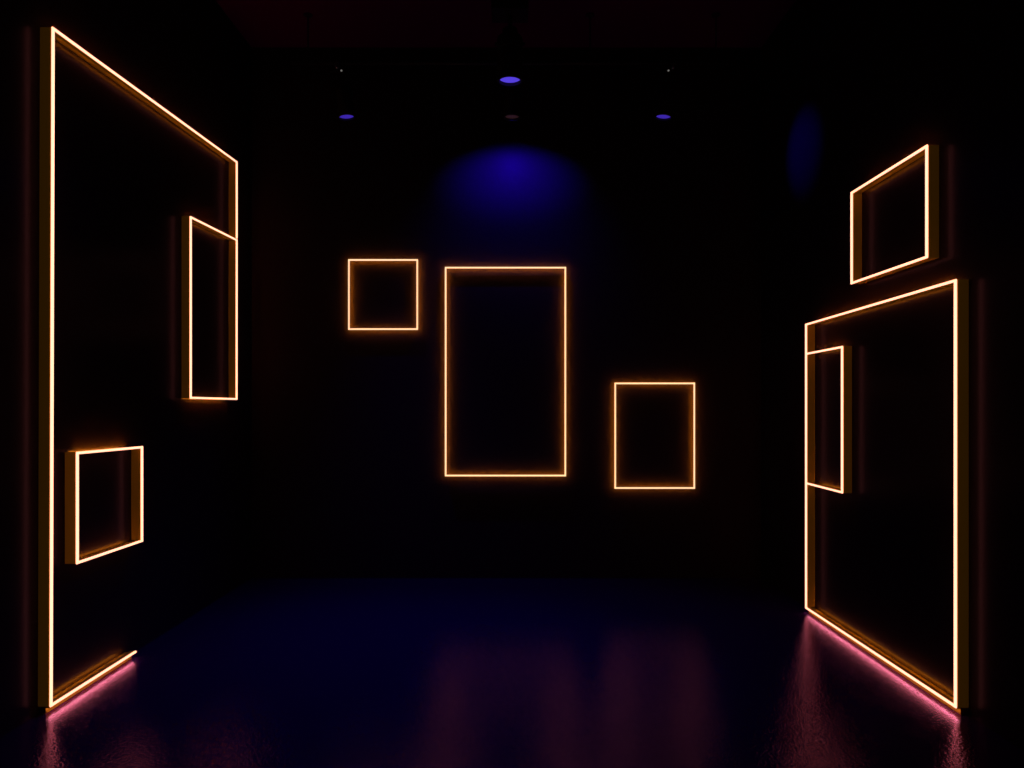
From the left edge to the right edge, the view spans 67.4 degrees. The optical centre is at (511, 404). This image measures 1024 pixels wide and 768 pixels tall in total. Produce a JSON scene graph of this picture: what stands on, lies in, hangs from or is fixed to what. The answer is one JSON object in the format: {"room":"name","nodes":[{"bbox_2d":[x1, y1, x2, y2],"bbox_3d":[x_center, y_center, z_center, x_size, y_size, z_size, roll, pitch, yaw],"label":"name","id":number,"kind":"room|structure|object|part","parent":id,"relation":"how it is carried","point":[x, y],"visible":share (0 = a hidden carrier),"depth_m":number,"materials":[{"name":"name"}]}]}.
{"room":"museum","nodes":[
{"label":"museum","id":0,"kind":"room"},
{"bbox_2d":[0,0,251,737],"bbox_3d":[-2.400,-0.800,2.230,0.150,4.600,9.163,0,0,1],"label":"wall","id":1,"kind":"structure","parent":0,"point":[126,176],"depth_m":4.49,"materials":[{"name":"black paint"}]},
{"bbox_2d":[65,446,142,563],"bbox_3d":[-2.260,0.532,4.288,0.069,0.584,0.683,0,0,1],"label":"light frame","id":2,"kind":"object","parent":1,"relation":"attached to","point":[71,458],"visible":1,"depth_m":3.95,"materials":[{"name":"orange plastic"}]},
{"bbox_2d":[182,216,237,399],"bbox_3d":[-2.238,-0.684,5.724,0.069,1.286,0.864,0,0,1],"label":"light frame","id":3,"kind":"object","parent":1,"relation":"attached to","point":[187,221],"visible":1,"depth_m":5.30,"materials":[{"name":"orange plastic"}]},
{"bbox_2d":[216,0,795,47],"bbox_3d":[-0.042,-3.160,2.230,5.000,0.120,9.160,0,0,0],"label":"ceiling","id":4,"kind":"structure","parent":0,"point":[262,23],"depth_m":6.21,"materials":[{"name":"black paint"}]},
{"bbox_2d":[491,0,528,86],"bbox_3d":[-0.015,-2.744,5.670,0.270,0.712,0.220,0,0,0],"label":"spotlight","id":5,"kind":"object","parent":4,"relation":"hanging from","point":[509,43],"visible":1,"depth_m":5.60,"materials":[{"name":"black metal"}]},
{"bbox_3d":[-0.015,-2.814,5.670,0.032,0.119,0.032,0,0,0],"label":"stem","id":6,"kind":"part","parent":5,"relation":"part of","materials":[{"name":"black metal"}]},
{"bbox_3d":[0.000,-2.900,6.100,3.500,0.400,0.070,0,0,0],"label":"bar","id":7,"kind":"object","parent":4,"relation":"hanging from","visible":0},
{"bbox_2d":[328,59,354,120],"bbox_3d":[-1.353,-2.511,6.100,0.213,0.471,0.133,0,0,0],"label":"spotlight","id":8,"kind":"object","parent":7,"relation":"hanging from","point":[345,106],"visible":1,"depth_m":6.06,"materials":[{"name":"black metal"}]},
{"bbox_2d":[501,84,522,120],"bbox_3d":[0.000,-2.514,6.100,0.146,0.465,0.133,0,0,41],"label":"spotlight","id":9,"kind":"object","parent":7,"relation":"hanging from","point":[511,94],"visible":0.65,"depth_m":6.05,"materials":[{"name":"black metal"}]},
{"bbox_2d":[655,59,681,120],"bbox_3d":[1.240,-2.511,6.100,0.213,0.471,0.133,0,0,0],"label":"spotlight","id":10,"kind":"object","parent":7,"relation":"hanging from","point":[665,94],"visible":1,"depth_m":6.06,"materials":[{"name":"black metal"}]},
{"bbox_2d":[252,48,760,577],"bbox_3d":[-0.049,-0.800,6.735,4.419,4.600,0.150,0,0,0],"label":"wall","id":11,"kind":"structure","parent":0,"point":[654,225],"depth_m":6.66,"materials":[{"name":"black paint"}]},
{"bbox_2d":[348,259,417,329],"bbox_3d":[-1.107,-0.949,6.626,0.601,0.608,0.069,0,0,0],"label":"light frame","id":12,"kind":"object","parent":11,"relation":"attached to","point":[349,260],"visible":1,"depth_m":6.59,"materials":[{"name":"orange plastic"}]},
{"bbox_2d":[445,267,565,475],"bbox_3d":[-0.056,-0.287,6.626,1.042,1.800,0.069,0,0,0],"label":"light frame","id":13,"kind":"object","parent":11,"relation":"attached to","point":[446,268],"visible":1,"depth_m":6.59,"materials":[{"name":"orange plastic"}]},
{"bbox_2d":[614,383,694,488],"bbox_3d":[1.226,0.264,6.626,0.693,0.913,0.069,0,0,0],"label":"light frame","id":14,"kind":"object","parent":11,"relation":"attached to","point":[693,391],"visible":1,"depth_m":6.59,"materials":[{"name":"orange plastic"}]},
{"bbox_2d":[0,578,1023,767],"bbox_3d":[-0.042,1.560,2.230,5.000,0.120,9.160,0,0,0],"label":"floor","id":15,"kind":"structure","parent":0,"point":[272,672],"depth_m":4.04,"materials":[{"name":"plastic"}]},
{"bbox_2d":[38,27,237,713],"bbox_3d":[-2.250,-0.226,4.941,0.070,3.452,2.430,0,0,1],"label":"light frame","id":16,"kind":"object","parent":15,"relation":"on","point":[47,702],"visible":0.98,"depth_m":3.74,"materials":[{"name":"orange plastic"}]},
{"bbox_3d":[-2.266,1.484,4.136,0.060,0.033,0.818,0,0,1],"label":"rail","id":17,"kind":"part","parent":16,"relation":"part of","materials":[{"name":"plastic"}]},
{"bbox_2d":[805,279,968,714],"bbox_3d":[2.160,0.445,4.626,0.069,2.110,1.825,0,0,-1],"label":"light frame","id":18,"kind":"object","parent":15,"relation":"on","point":[959,703],"visible":1,"depth_m":3.72,"materials":[{"name":"orange plastic"}]},
{"bbox_3d":[2.165,1.484,4.626,0.060,0.033,1.825,0,0,-1],"label":"rail","id":19,"kind":"part","parent":18,"relation":"part of","materials":[{"name":"plastic"}]},
{"bbox_2d":[761,0,1023,750],"bbox_3d":[2.309,-0.800,2.230,0.150,4.600,9.164,0,0,-1],"label":"wall","id":20,"kind":"structure","parent":0,"point":[851,89],"depth_m":4.34,"materials":[{"name":"black paint"}]},
{"bbox_2d":[806,346,851,493],"bbox_3d":[2.150,0.095,5.235,0.069,0.951,0.584,0,0,-1],"label":"light frame","id":21,"kind":"object","parent":20,"relation":"attached to","point":[846,351],"visible":1,"depth_m":4.95,"materials":[{"name":"orange plastic"}]},
{"bbox_2d":[850,144,938,283],"bbox_3d":[2.164,-1.051,4.393,0.069,0.588,0.859,0,0,-1],"label":"light frame","id":22,"kind":"object","parent":20,"relation":"attached to","point":[931,152],"visible":1,"depth_m":4.15,"materials":[{"name":"orange plastic"}]}
]}

